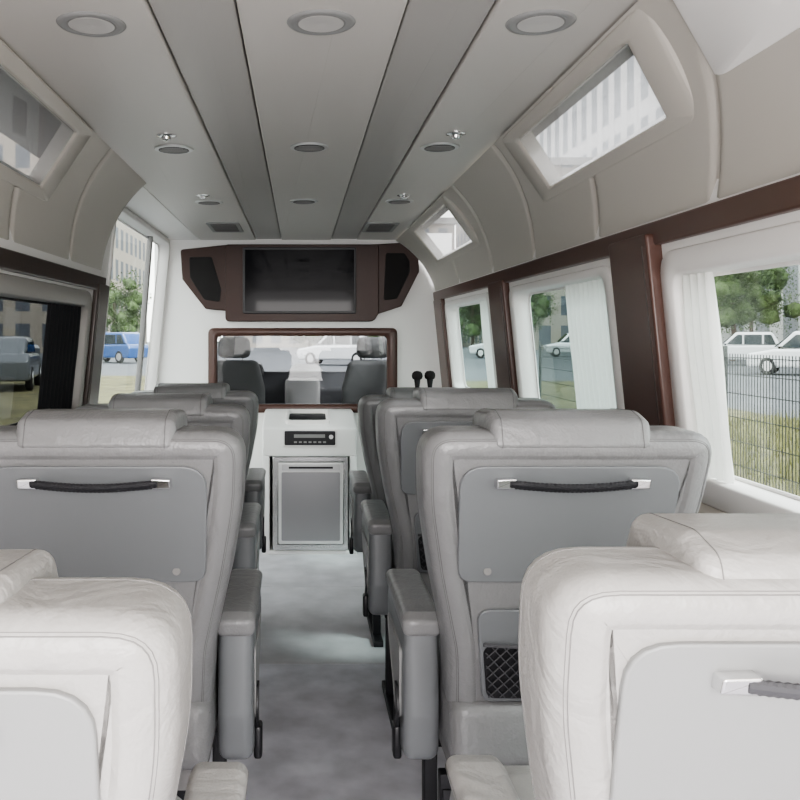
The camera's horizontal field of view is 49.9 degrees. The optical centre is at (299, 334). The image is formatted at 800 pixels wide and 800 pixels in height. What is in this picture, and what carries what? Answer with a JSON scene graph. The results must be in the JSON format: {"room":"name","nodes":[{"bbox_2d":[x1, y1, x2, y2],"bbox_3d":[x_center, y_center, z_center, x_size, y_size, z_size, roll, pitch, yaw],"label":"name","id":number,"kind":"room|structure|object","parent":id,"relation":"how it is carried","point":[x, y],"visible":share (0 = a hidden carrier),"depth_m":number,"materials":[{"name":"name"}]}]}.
{"room":"vehicle interior","nodes":[
{"label":"vehicle interior","id":0,"kind":"room"},
{"bbox_2d":[0,207,169,298],"bbox_3d":[-0.963,0.486,3.565,0.279,2.287,8.930,0,0,0],"label":"wall","id":1,"kind":"structure","parent":0,"point":[9,244],"depth_m":3.03,"materials":[{"name":"white plastic"}]},
{"bbox_2d":[0,39,57,239],"bbox_3d":[-0.741,-0.436,1.965,0.268,0.341,1.170,0,0,0],"label":"trim","id":2,"kind":"structure","parent":1,"relation":"attached to","point":[6,188],"depth_m":2.39,"materials":[{"name":"grey plastic"}]},
{"bbox_2d":[0,273,91,424],"bbox_3d":[-0.923,0.095,2.620,0.122,0.550,1.860,0,0,0],"label":"window","id":3,"kind":"structure","parent":1,"relation":"in","point":[24,302],"depth_m":2.94,"materials":[{"name":"grey plastic"}]},
{"bbox_2d":[0,40,92,200],"bbox_3d":[-0.710,-0.512,2.027,0.204,0.189,1.346,0,0,0],"label":"window","id":4,"kind":"structure","parent":1,"relation":"in","point":[73,133],"depth_m":2.43,"materials":[{"name":"grey plastic"}]},
{"bbox_2d":[0,247,105,289],"bbox_3d":[-0.863,-0.220,1.410,0.033,0.060,4.620,0,0,0],"label":"trim","id":5,"kind":"structure","parent":1,"relation":"attached to","point":[11,261],"depth_m":2.84,"materials":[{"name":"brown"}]},
{"bbox_2d":[37,303,80,408],"bbox_3d":[-0.917,0.095,3.252,0.060,0.420,0.465,0,0,0],"label":"curtain","id":6,"kind":"object","parent":1,"relation":"hanging from","point":[62,328],"visible":0.92,"depth_m":3.23,"materials":[{"name":"black fabric"}]},
{"bbox_2d":[9,99,110,258],"bbox_3d":[-0.741,-0.436,2.675,0.268,0.341,1.050,0,0,0],"label":"trim","id":7,"kind":"structure","parent":1,"relation":"attached to","point":[36,223],"depth_m":2.73,"materials":[{"name":"grey plastic"}]},
{"bbox_2d":[82,283,108,405],"bbox_3d":[-0.911,0.280,3.680,0.131,1.000,0.200,0,0,0],"label":"trim","id":8,"kind":"structure","parent":1,"relation":"attached to","point":[100,296],"depth_m":3.63,"materials":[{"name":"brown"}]},
{"bbox_2d":[69,149,145,269],"bbox_3d":[-0.741,-0.436,3.235,0.268,0.341,0.970,0,0,0],"label":"trim","id":9,"kind":"structure","parent":1,"relation":"attached to","point":[113,183],"depth_m":3.19,"materials":[{"name":"grey plastic"}]},
{"bbox_2d":[98,208,169,401],"bbox_3d":[-0.919,0.045,4.610,0.199,1.290,1.600,0,0,0],"label":"door","id":10,"kind":"structure","parent":1,"relation":"in","point":[126,217],"depth_m":5.13,"materials":[{"name":"white plastic"}]},
{"bbox_2d":[125,186,198,239],"bbox_3d":[-0.771,-0.619,4.425,0.258,0.024,2.010,0,0,0],"label":"trim","id":11,"kind":"structure","parent":1,"relation":"attached to","point":[144,204],"depth_m":4.35,"materials":[{"name":"white plastic"}]},
{"bbox_2d":[154,233,451,530],"bbox_3d":[0.020,0.315,5.450,1.900,1.930,0.040,0,0,0],"label":"wall","id":12,"kind":"structure","parent":0,"point":[187,324],"depth_m":5.43,"materials":[{"name":"white plastic"}]},
{"bbox_2d":[56,11,126,36],"bbox_3d":[-0.407,-0.606,1.660,0.134,0.008,0.134,0,0,0],"label":"ceiling lamp","id":13,"kind":"object","parent":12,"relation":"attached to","point":[83,23],"visible":1,"depth_m":1.65,"materials":[{"name":"grey plastic"}]},
{"bbox_2d":[0,0,255,239],"bbox_3d":[-0.462,-0.619,2.265,0.356,0.024,6.330,0,0,0],"label":"ceiling panel","id":14,"kind":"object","parent":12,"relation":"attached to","point":[129,87],"depth_m":2.14,"materials":[{"name":"grey plastic"}]},
{"bbox_2d":[157,133,175,140],"bbox_3d":[-0.405,-0.599,2.580,0.060,0.020,0.060,0,0,0],"label":"reading lamp","id":15,"kind":"object","parent":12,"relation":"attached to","point":[165,136],"visible":1,"depth_m":2.57,"materials":[{"name":"silver metal"}]},
{"bbox_2d":[154,144,193,153],"bbox_3d":[-0.411,-0.604,2.770,0.130,0.009,0.130,0,0,0],"label":"ceiling speaker","id":16,"kind":"object","parent":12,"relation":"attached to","point":[168,148],"visible":1,"depth_m":2.75,"materials":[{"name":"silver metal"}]},
{"bbox_2d":[196,194,209,198],"bbox_3d":[-0.420,-0.599,3.680,0.060,0.020,0.060,0,0,0],"label":"reading lamp","id":17,"kind":"object","parent":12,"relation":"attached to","point":[202,196],"visible":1,"depth_m":3.67,"materials":[{"name":"silver metal"}]},
{"bbox_2d":[195,200,222,204],"bbox_3d":[-0.415,-0.604,3.880,0.130,0.009,0.130,0,0,0],"label":"ceiling speaker","id":18,"kind":"object","parent":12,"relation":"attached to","point":[202,202],"visible":1,"depth_m":3.85,"materials":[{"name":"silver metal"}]},
{"bbox_2d":[148,0,280,238],"bbox_3d":[-0.200,-0.622,2.265,0.160,0.018,6.330,0,0,0],"label":"trim","id":19,"kind":"structure","parent":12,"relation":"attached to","point":[204,38],"depth_m":2.11,"materials":[{"name":"grey plastic"}]},
{"bbox_2d":[206,222,242,231],"bbox_3d":[-0.420,-0.605,4.780,0.180,0.010,0.400,0,0,0],"label":"air vent","id":20,"kind":"object","parent":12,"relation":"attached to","point":[214,226],"visible":1,"depth_m":4.71,"materials":[{"name":"grey plastic"}]},
{"bbox_2d":[181,243,418,321],"bbox_3d":[-0.001,-0.336,5.401,1.516,0.502,0.058,0,0,0],"label":"television cabinet","id":21,"kind":"object","parent":12,"relation":"attached to","point":[248,282],"visible":0.94,"depth_m":5.38,"materials":[{"name":"brown wood"}]},
{"bbox_2d":[189,257,220,300],"bbox_3d":[-0.601,-0.354,5.395,0.202,0.282,0.010,0,0,0],"label":"speaker grille","id":22,"kind":"object","parent":21,"relation":"attached to","point":[204,272],"depth_m":5.39,"materials":[{"name":"black fabric"}]},
{"bbox_2d":[243,247,355,313],"bbox_3d":[-0.004,-0.345,5.381,0.717,0.420,0.018,0,0,0],"label":"screen","id":23,"kind":"object","parent":21,"relation":"on","point":[276,280],"depth_m":5.37,"materials":[{"name":"black glass"}]},
{"bbox_2d":[384,253,409,299],"bbox_3d":[0.615,-0.371,5.395,0.168,0.298,0.010,0,0,0],"label":"speaker grille","id":24,"kind":"object","parent":21,"relation":"attached to","point":[396,265],"depth_m":5.39,"materials":[{"name":"black fabric"}]},
{"bbox_2d":[208,328,396,412],"bbox_3d":[0.018,0.225,5.433,1.205,0.540,0.055,0,0,0],"label":"window","id":25,"kind":"structure","parent":12,"relation":"in","point":[390,334],"depth_m":5.40,"materials":[{"name":"brown wood"}]},
{"bbox_2d":[290,199,317,203],"bbox_3d":[0.018,-0.604,3.850,0.130,0.009,0.130,0,0,0],"label":"ceiling speaker","id":26,"kind":"object","parent":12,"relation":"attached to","point":[296,201],"visible":1,"depth_m":3.82,"materials":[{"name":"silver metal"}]},
{"bbox_2d":[290,142,328,151],"bbox_3d":[0.030,-0.604,2.740,0.130,0.009,0.130,0,0,0],"label":"ceiling speaker","id":27,"kind":"object","parent":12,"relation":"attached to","point":[304,146],"visible":1,"depth_m":2.72,"materials":[{"name":"silver metal"}]},
{"bbox_2d":[287,9,355,34],"bbox_3d":[0.041,-0.606,1.650,0.134,0.008,0.134,0,0,0],"label":"ceiling lamp","id":28,"kind":"object","parent":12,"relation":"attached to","point":[316,21],"visible":1,"depth_m":1.64,"materials":[{"name":"grey plastic"}]},
{"bbox_2d":[236,0,407,239],"bbox_3d":[0.040,-0.619,2.265,0.314,0.024,6.330,0,0,0],"label":"ceiling panel","id":29,"kind":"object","parent":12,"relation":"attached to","point":[324,89],"depth_m":2.12,"materials":[{"name":"grey plastic"}]},
{"bbox_2d":[362,222,399,231],"bbox_3d":[0.450,-0.605,4.780,0.180,0.010,0.400,0,0,0],"label":"air vent","id":30,"kind":"object","parent":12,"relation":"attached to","point":[369,226],"visible":1,"depth_m":4.71,"materials":[{"name":"grey plastic"}]},
{"bbox_2d":[385,199,413,203],"bbox_3d":[0.450,-0.604,3.850,0.130,0.009,0.130,0,0,0],"label":"ceiling speaker","id":31,"kind":"object","parent":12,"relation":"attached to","point":[391,201],"visible":0.99,"depth_m":3.82,"materials":[{"name":"silver metal"}]},
{"bbox_2d":[397,194,410,198],"bbox_3d":[0.450,-0.599,3.680,0.060,0.020,0.060,0,0,0],"label":"reading lamp","id":32,"kind":"object","parent":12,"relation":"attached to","point":[403,196],"visible":1,"depth_m":3.67,"materials":[{"name":"silver metal"}]},
{"bbox_2d":[331,0,494,238],"bbox_3d":[0.281,-0.622,2.265,0.160,0.018,6.330,0,0,0],"label":"trim","id":33,"kind":"structure","parent":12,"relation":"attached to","point":[432,38],"depth_m":2.11,"materials":[{"name":"grey plastic"}]},
{"bbox_2d":[446,131,465,139],"bbox_3d":[0.470,-0.599,2.560,0.060,0.020,0.060,0,0,0],"label":"reading lamp","id":34,"kind":"object","parent":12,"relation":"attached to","point":[455,135],"visible":1,"depth_m":2.55,"materials":[{"name":"silver metal"}]},
{"bbox_2d":[357,0,637,239],"bbox_3d":[0.502,-0.619,2.265,0.276,0.024,6.330,0,0,0],"label":"ceiling panel","id":35,"kind":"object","parent":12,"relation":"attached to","point":[502,73],"depth_m":2.11,"materials":[{"name":"grey plastic"}]},
{"bbox_2d":[420,142,459,151],"bbox_3d":[0.450,-0.604,2.740,0.130,0.009,0.130,0,0,0],"label":"ceiling speaker","id":36,"kind":"object","parent":35,"relation":"attached to","point":[438,146],"visible":1,"depth_m":2.72,"materials":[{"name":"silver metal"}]},
{"bbox_2d":[505,9,576,34],"bbox_3d":[0.467,-0.606,1.650,0.134,0.008,0.134,0,0,0],"label":"ceiling lamp","id":37,"kind":"object","parent":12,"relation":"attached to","point":[544,21],"visible":1,"depth_m":1.64,"materials":[{"name":"grey plastic"}]},
{"bbox_2d":[0,3,632,233],"bbox_3d":[-0.090,-0.643,3.465,1.680,0.028,8.730,0,0,0],"label":"ceiling","id":38,"kind":"structure","parent":0,"point":[23,119],"depth_m":2.41,"materials":[{"name":"grey plastic"}]},
{"bbox_2d":[435,173,799,301],"bbox_3d":[0.980,0.655,3.565,0.245,1.950,8.930,0,0,0],"label":"wall","id":39,"kind":"structure","parent":0,"point":[794,216],"depth_m":1.88,"materials":[{"name":"white plastic"}]},
{"bbox_2d":[259,363,345,403],"bbox_3d":[0.000,0.580,7.225,1.860,0.700,1.050,0,0,0],"label":"dashboard","id":40,"kind":"object","parent":39,"relation":"attached to","point":[281,387],"visible":0.17,"depth_m":6.83,"materials":[{"name":"grey plastic"}]},
{"bbox_2d":[259,363,263,376],"bbox_3d":[-0.450,0.290,6.990,0.313,0.120,0.220,0,0,0],"label":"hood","id":41,"kind":"object","parent":40,"relation":"attached to","point":[261,367],"depth_m":6.89,"materials":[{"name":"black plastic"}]},
{"bbox_2d":[288,364,322,370],"bbox_3d":[0.045,0.268,7.006,0.281,0.054,0.153,0,0,0],"label":"document","id":42,"kind":"object","parent":40,"relation":"on","point":[298,367],"visible":1,"depth_m":7.00,"materials":[{"name":"white paper"}]},
{"bbox_2d":[396,229,458,290],"bbox_3d":[0.741,-0.436,4.885,0.268,0.341,1.070,0,0,0],"label":"trim","id":43,"kind":"structure","parent":39,"relation":"attached to","point":[445,275],"depth_m":5.09,"materials":[{"name":"grey plastic"}]},
{"bbox_2d":[433,299,451,386],"bbox_3d":[0.921,0.380,5.250,0.151,1.200,0.300,0,0,0],"label":"trim","id":44,"kind":"structure","parent":39,"relation":"attached to","point":[439,304],"depth_m":5.19,"materials":[{"name":"brown wood"}]},
{"bbox_2d":[408,195,479,266],"bbox_3d":[0.716,-0.503,4.324,0.216,0.208,1.420,0,0,0],"label":"window","id":45,"kind":"structure","parent":39,"relation":"in","point":[416,229],"depth_m":4.24,"materials":[{"name":"grey plastic"}]},
{"bbox_2d":[441,185,492,282],"bbox_3d":[0.741,-0.436,4.000,0.268,0.341,1.200,0,0,0],"label":"trim","id":46,"kind":"structure","parent":39,"relation":"attached to","point":[477,262],"depth_m":3.80,"materials":[{"name":"grey plastic"}]},
{"bbox_2d":[445,292,497,387],"bbox_3d":[0.922,0.086,4.475,0.124,0.568,1.210,0,0,0],"label":"window","id":47,"kind":"structure","parent":39,"relation":"in","point":[451,307],"depth_m":5.02,"materials":[{"name":"white plastic"}]},
{"bbox_2d":[480,300,495,387],"bbox_3d":[0.915,0.070,4.070,0.065,0.470,0.260,0,0,0],"label":"curtain","id":48,"kind":"object","parent":39,"relation":"hanging from","point":[483,304],"visible":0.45,"depth_m":4.09,"materials":[{"name":"white fabric"}]},
{"bbox_2d":[453,144,534,271],"bbox_3d":[0.741,-0.436,3.245,0.268,0.341,1.130,0,0,0],"label":"trim","id":49,"kind":"structure","parent":39,"relation":"attached to","point":[490,185],"depth_m":3.17,"materials":[{"name":"grey plastic"}]},
{"bbox_2d":[488,280,518,397],"bbox_3d":[0.891,0.125,3.665,0.110,0.710,0.270,0,0,0],"label":"trim","id":50,"kind":"structure","parent":39,"relation":"attached to","point":[498,291],"depth_m":3.60,"materials":[{"name":"brown wood"}]},
{"bbox_2d":[494,86,598,257],"bbox_3d":[0.741,-0.436,2.600,0.268,0.341,1.080,0,0,0],"label":"trim","id":51,"kind":"structure","parent":39,"relation":"attached to","point":[570,218],"depth_m":2.67,"materials":[{"name":"grey plastic"}]},
{"bbox_2d":[509,266,624,408],"bbox_3d":[0.922,0.086,2.940,0.124,0.568,1.160,0,0,0],"label":"window","id":52,"kind":"structure","parent":39,"relation":"in","point":[520,295],"depth_m":3.40,"materials":[{"name":"white plastic"}]},
{"bbox_2d":[565,279,616,408],"bbox_3d":[0.915,0.070,2.643,0.065,0.470,0.435,0,0,0],"label":"curtain","id":53,"kind":"object","parent":39,"relation":"hanging from","point":[588,327],"visible":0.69,"depth_m":2.65,"materials":[{"name":"white fabric"}]},
{"bbox_2d":[502,9,693,200],"bbox_3d":[0.709,-0.517,2.149,0.192,0.178,1.245,0,0,0],"label":"window","id":54,"kind":"structure","parent":39,"relation":"in","point":[653,52],"depth_m":1.86,"materials":[{"name":"grey plastic"}]},
{"bbox_2d":[433,175,799,299],"bbox_3d":[0.861,-0.244,2.250,0.032,0.055,6.300,0,0,0],"label":"trim","id":55,"kind":"structure","parent":39,"relation":"attached to","point":[781,197],"depth_m":1.90,"materials":[{"name":"brown wood"}]},
{"bbox_2d":[553,0,720,236],"bbox_3d":[0.741,-0.436,1.930,0.268,0.341,1.100,0,0,0],"label":"trim","id":56,"kind":"structure","parent":39,"relation":"attached to","point":[678,172],"depth_m":1.83,"materials":[{"name":"grey plastic"}]},
{"bbox_2d":[609,234,674,425],"bbox_3d":[0.888,0.117,2.165,0.117,0.725,0.250,0,0,0],"label":"trim","id":57,"kind":"structure","parent":39,"relation":"attached to","point":[635,262],"depth_m":2.11,"materials":[{"name":"brown wood"}]},
{"bbox_2d":[682,272,734,483],"bbox_3d":[0.917,0.092,1.911,0.074,0.459,0.142,0,0,0],"label":"curtain","id":58,"kind":"object","parent":39,"relation":"hanging from","point":[703,330],"visible":0.87,"depth_m":1.88,"materials":[{"name":"white fabric"}]},
{"bbox_2d":[698,502,725,512],"bbox_3d":[0.906,0.412,2.250,0.044,0.056,6.300,0,0,0],"label":"trim","id":59,"kind":"structure","parent":39,"relation":"attached to","point":[704,508],"depth_m":1.90,"materials":[{"name":"grey plastic"}]},
{"bbox_2d":[660,221,799,512],"bbox_3d":[0.923,0.093,1.268,0.126,0.583,1.555,0,0,0],"label":"window","id":60,"kind":"structure","parent":39,"relation":"in","point":[778,246],"depth_m":1.82,"materials":[{"name":"white plastic"}]},
{"bbox_2d":[673,0,799,74],"bbox_3d":[0.690,-0.538,0.812,0.172,0.141,1.504,0,0,0],"label":"window","id":61,"kind":"structure","parent":39,"relation":"in","point":[728,33],"depth_m":1.40,"materials":[{"name":"white plastic"}]},
{"bbox_2d":[716,28,799,198],"bbox_3d":[0.741,-0.436,1.255,0.268,0.341,1.070,0,0,0],"label":"trim","id":62,"kind":"structure","parent":39,"relation":"attached to","point":[759,98],"depth_m":1.50,"materials":[{"name":"grey plastic"}]},
{"bbox_3d":[0.000,1.310,3.465,2.060,0.060,8.730,0,0,0],"label":"floor","id":63,"kind":"structure","parent":0,"visible":0},
{"bbox_2d":[217,337,264,403],"bbox_3d":[-0.470,0.647,6.279,0.460,1.265,0.579,0,0,0],"label":"seat","id":64,"kind":"object","parent":63,"relation":"on","point":[242,374],"visible":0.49,"depth_m":6.00,"materials":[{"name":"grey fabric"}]},
{"bbox_2d":[259,548,364,586],"bbox_3d":[0.000,1.276,4.860,1.960,0.008,1.120,0,0,0],"label":"floor mat","id":65,"kind":"object","parent":63,"relation":"on","point":[278,570],"visible":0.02,"depth_m":4.59,"materials":[{"name":"grey carpet"}]},
{"bbox_2d":[262,409,356,553],"bbox_3d":[0.055,0.868,5.165,0.550,0.825,0.510,0,0,0],"label":"base cabinet","id":66,"kind":"object","parent":65,"relation":"on","point":[285,432],"visible":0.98,"depth_m":4.93,"materials":[{"name":"white plastic"}]},
{"bbox_2d":[289,413,325,419],"bbox_3d":[0.045,0.502,5.105,0.220,0.047,0.190,0,0,0],"label":"tray","id":67,"kind":"object","parent":66,"relation":"on","point":[292,416],"depth_m":5.14,"materials":[{"name":"black plastic"}]},
{"bbox_2d":[273,456,347,549],"bbox_3d":[0.060,0.977,5.153,0.440,0.542,0.494,0,0,0],"label":"fridge","id":68,"kind":"object","parent":66,"relation":"in","point":[310,493],"visible":0.98,"depth_m":4.91,"materials":[{"name":"grey metal"}]},
{"bbox_2d":[260,587,384,663],"bbox_3d":[0.000,1.276,3.793,1.960,0.008,1.007,0,0,0],"label":"floor mat","id":69,"kind":"object","parent":63,"relation":"on","point":[300,625],"visible":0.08,"depth_m":3.70,"materials":[{"name":"grey carpet"}]},
{"bbox_2d":[132,383,265,552],"bbox_3d":[-0.420,0.730,3.618,0.552,1.084,0.720,0,0,0],"label":"passenger seat","id":70,"kind":"object","parent":69,"relation":"on","point":[220,392],"visible":0.22,"depth_m":3.31,"materials":[{"name":"grey leather"}]},
{"bbox_2d":[348,387,456,646],"bbox_3d":[0.484,0.739,3.618,0.551,1.067,0.720,0,0,0],"label":"passenger seat","id":71,"kind":"object","parent":69,"relation":"on","point":[363,485],"visible":0.26,"depth_m":3.40,"materials":[{"name":"grey leather"}]},
{"bbox_2d":[412,371,422,386],"bbox_3d":[0.462,0.176,3.350,0.044,0.069,0.043,0,0,0],"label":"microphone","id":72,"kind":"object","parent":71,"relation":"on","point":[417,376],"visible":0.82,"depth_m":3.34,"materials":[{"name":"black plastic"}]},
{"bbox_2d":[424,371,434,386],"bbox_3d":[0.512,0.175,3.350,0.044,0.069,0.043,0,0,0],"label":"microphone","id":73,"kind":"object","parent":71,"relation":"on","point":[429,375],"visible":0.88,"depth_m":3.34,"materials":[{"name":"black plastic"}]},
{"bbox_2d":[209,664,446,799],"bbox_3d":[0.000,1.276,1.194,1.960,0.008,4.187,0,0,0],"label":"floor mat","id":74,"kind":"object","parent":63,"relation":"on","point":[327,730],"visible":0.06,"depth_m":2.65,"materials":[{"name":"grey carpet"}]},
{"bbox_2d":[0,549,248,799],"bbox_3d":[-0.346,0.737,0.998,0.545,1.072,0.720,0,0,0],"label":"passenger seat","id":75,"kind":"object","parent":74,"relation":"on","point":[96,672],"visible":1,"depth_m":0.68,"materials":[{"name":"white leather"}]},
{"bbox_2d":[0,408,262,799],"bbox_3d":[-0.357,0.704,1.838,0.552,1.136,0.720,0,0,0],"label":"passenger seat","id":76,"kind":"object","parent":74,"relation":"on","point":[152,494],"visible":0.7,"depth_m":1.54,"materials":[{"name":"grey leather"}]},
{"bbox_2d":[181,638,217,769],"bbox_3d":[-0.362,0.765,1.917,0.378,0.189,0.562,0,0,0],"label":"seat cushion","id":77,"kind":"object","parent":76,"relation":"on","point":[203,719],"depth_m":1.66,"materials":[{"name":"leather"}]},
{"bbox_2d":[75,393,260,569],"bbox_3d":[-0.403,0.722,2.768,0.552,1.101,0.720,0,0,0],"label":"passenger seat","id":78,"kind":"object","parent":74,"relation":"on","point":[199,408],"visible":0.2,"depth_m":2.45,"materials":[{"name":"grey leather"}]},
{"bbox_2d":[360,387,555,727],"bbox_3d":[0.479,0.713,2.768,0.551,1.118,0.720,0,0,0],"label":"passenger seat","id":79,"kind":"object","parent":74,"relation":"on","point":[392,537],"visible":0.41,"depth_m":2.50,"materials":[{"name":"grey leather"}]},
{"bbox_2d":[392,533,433,601],"bbox_3d":[0.485,0.773,2.847,0.378,0.186,0.562,0,0,0],"label":"seat cushion","id":80,"kind":"object","parent":79,"relation":"on","point":[417,562],"depth_m":2.58,"materials":[{"name":"leather"}]},
{"bbox_2d":[385,408,711,799],"bbox_3d":[0.474,0.704,1.838,0.551,1.136,0.720,0,0,0],"label":"passenger seat","id":81,"kind":"object","parent":74,"relation":"on","point":[501,491],"visible":0.69,"depth_m":1.54,"materials":[{"name":"leather"}]},
{"bbox_2d":[438,634,528,764],"bbox_3d":[0.480,0.765,1.917,0.378,0.189,0.562,0,0,0],"label":"seat cushion","id":82,"kind":"object","parent":81,"relation":"on","point":[478,714],"depth_m":1.65,"materials":[{"name":"leather"}]},
{"bbox_2d":[445,513,799,799],"bbox_3d":[0.482,0.727,1.079,0.540,1.090,0.718,0,0,0],"label":"passenger seat","id":83,"kind":"object","parent":74,"relation":"on","point":[665,664],"visible":1,"depth_m":0.77,"materials":[{"name":"leather"}]},
{"bbox_2d":[342,337,386,403],"bbox_3d":[0.520,0.647,6.279,0.460,1.265,0.579,0,0,0],"label":"seat","id":84,"kind":"object","parent":63,"relation":"on","point":[364,377],"visible":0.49,"depth_m":6.00,"materials":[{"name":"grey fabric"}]},
{"label":"outside","id":85,"kind":"structure","parent":0,"visible":0},
{"bbox_2d":[101,342,798,418],"bbox_3d":[0.000,1.680,70.000,300.000,0.100,260.000,0,0,0],"label":"ground","id":86,"kind":"structure","parent":85,"point":[271,359],"depth_m":39.03,"materials":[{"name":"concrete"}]},
{"bbox_2d":[0,132,146,343],"bbox_3d":[-26.000,-9.770,88.000,16.600,22.800,24.600,0,0,0],"label":"building","id":87,"kind":"structure","parent":86,"relation":"on","point":[129,253],"depth_m":85.24,"materials":[{"name":"concrete"}]},
{"bbox_2d":[98,376,146,402],"bbox_3d":[-8.600,1.628,21.500,10.800,0.004,25.000,0,0,0],"label":"lawn","id":88,"kind":"structure","parent":86,"relation":"on","point":[110,386],"depth_m":26.84,"materials":[{"name":"green plant"}]},
{"bbox_2d":[103,332,149,362],"bbox_3d":[-10.992,0.734,49.995,4.114,1.782,1.864,0,0,30],"label":"car","id":89,"kind":"object","parent":86,"relation":"on","point":[119,346],"visible":0.52,"depth_m":48.82,"materials":[{"name":"blue paint"}]},
{"bbox_2d":[106,270,151,331],"bbox_3d":[-14.164,-1.691,63.733,5.687,6.650,5.540,0,0,10],"label":"tree","id":90,"kind":"object","parent":86,"relation":"on","point":[127,320],"visible":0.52,"depth_m":63.49,"materials":[{"name":"green plant"}]},
{"bbox_2d":[280,336,322,347],"bbox_3d":[0.826,-2.014,90.159,7.515,7.436,7.954,0,0,0],"label":"tree","id":91,"kind":"object","parent":86,"relation":"on","point":[300,339],"visible":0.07,"depth_m":90.32,"materials":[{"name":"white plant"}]},
{"bbox_2d":[297,336,375,363],"bbox_3d":[2.009,0.734,45.998,4.114,1.782,1.864,0,0,15],"label":"car","id":92,"kind":"object","parent":86,"relation":"on","point":[327,347],"visible":0.62,"depth_m":45.20,"materials":[{"name":"grey paint"}]},
{"bbox_2d":[223,217,456,347],"bbox_3d":[5.000,-6.770,117.500,30.600,16.800,15.600,0,0,0],"label":"building","id":93,"kind":"structure","parent":86,"relation":"on","point":[443,224],"depth_m":109.99,"materials":[{"name":"concrete"}]},
{"bbox_2d":[458,304,481,345],"bbox_3d":[15.055,-2.317,74.151,7.369,7.901,5.405,0,0,-38],"label":"tree","id":94,"kind":"object","parent":86,"relation":"on","point":[473,326],"visible":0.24,"depth_m":72.73,"materials":[{"name":"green plant"}]},
{"bbox_2d":[469,343,484,357],"bbox_3d":[14.009,0.734,59.998,4.114,1.782,1.864,0,0,10],"label":"car","id":95,"kind":"object","parent":86,"relation":"on","point":[478,349],"visible":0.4,"depth_m":59.37,"materials":[{"name":"grey paint"}]},
{"bbox_2d":[456,157,593,349],"bbox_3d":[30.500,-8.770,106.000,17.600,20.800,28.600,0,0,0],"label":"building","id":96,"kind":"structure","parent":86,"relation":"on","point":[554,330],"depth_m":91.99,"materials":[{"name":"concrete"}]},
{"bbox_2d":[531,292,557,334],"bbox_3d":[21.112,-2.638,81.800,7.265,8.543,6.784,0,0,0],"label":"tree","id":97,"kind":"object","parent":86,"relation":"on","point":[540,304],"visible":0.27,"depth_m":79.79,"materials":[{"name":"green plant"}]},
{"bbox_2d":[543,333,570,356],"bbox_3d":[20.509,0.734,63.998,4.114,1.782,1.864,0,0,10],"label":"car","id":98,"kind":"object","parent":86,"relation":"on","point":[564,341],"visible":0.3,"depth_m":63.31,"materials":[{"name":"grey paint"}]},
{"bbox_2d":[466,381,798,495],"bbox_3d":[6.350,1.624,13.000,6.300,0.012,34.000,0,0,0],"label":"grass verge","id":99,"kind":"structure","parent":86,"relation":"on","point":[563,391],"depth_m":17.52,"materials":[{"name":"green plant"}]},
{"bbox_2d":[539,341,799,495],"bbox_3d":[4.600,0.867,9.150,0.040,1.500,14.340,0,0,0],"label":"fence","id":100,"kind":"object","parent":99,"relation":"on","point":[554,348],"visible":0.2,"depth_m":8.54,"materials":[{"name":"black metal"}]},
{"bbox_2d":[728,407,799,494],"bbox_3d":[6.355,1.477,8.747,6.224,0.280,14.606,0,0,0],"label":"grass blades","id":101,"kind":"object","parent":99,"relation":"on","point":[797,419],"visible":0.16,"depth_m":11.76,"materials":[{"name":"green plant"}]},
{"bbox_2d":[536,55,799,344],"bbox_3d":[50.000,-27.770,95.000,20.600,58.800,150.600,0,0,0],"label":"building","id":102,"kind":"structure","parent":86,"relation":"on","point":[623,103],"depth_m":108.10,"materials":[{"name":"concrete"}]},
{"bbox_2d":[722,332,778,359],"bbox_3d":[24.008,0.734,45.995,4.114,1.782,1.864,0,0,30],"label":"car","id":103,"kind":"object","parent":86,"relation":"on","point":[738,343],"visible":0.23,"depth_m":45.14,"materials":[{"name":"grey paint"}]},
{"bbox_2d":[714,270,791,360],"bbox_3d":[26.987,-2.156,52.872,5.990,7.579,6.122,0,0,0],"label":"tree","id":104,"kind":"object","parent":86,"relation":"on","point":[732,311],"visible":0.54,"depth_m":51.89,"materials":[{"name":"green plant"}]},
{"bbox_2d":[716,265,799,337],"bbox_3d":[34.987,-3.157,65.814,7.901,9.579,7.463,0,0,0],"label":"tree","id":105,"kind":"object","parent":86,"relation":"on","point":[792,310],"visible":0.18,"depth_m":64.38,"materials":[{"name":"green plant"}]},
{"bbox_2d":[747,331,799,374],"bbox_3d":[20.508,0.734,34.495,4.114,1.782,1.864,0,0,35],"label":"car","id":106,"kind":"object","parent":86,"relation":"on","point":[790,345],"visible":0.78,"depth_m":34.24,"materials":[{"name":"grey paint"}]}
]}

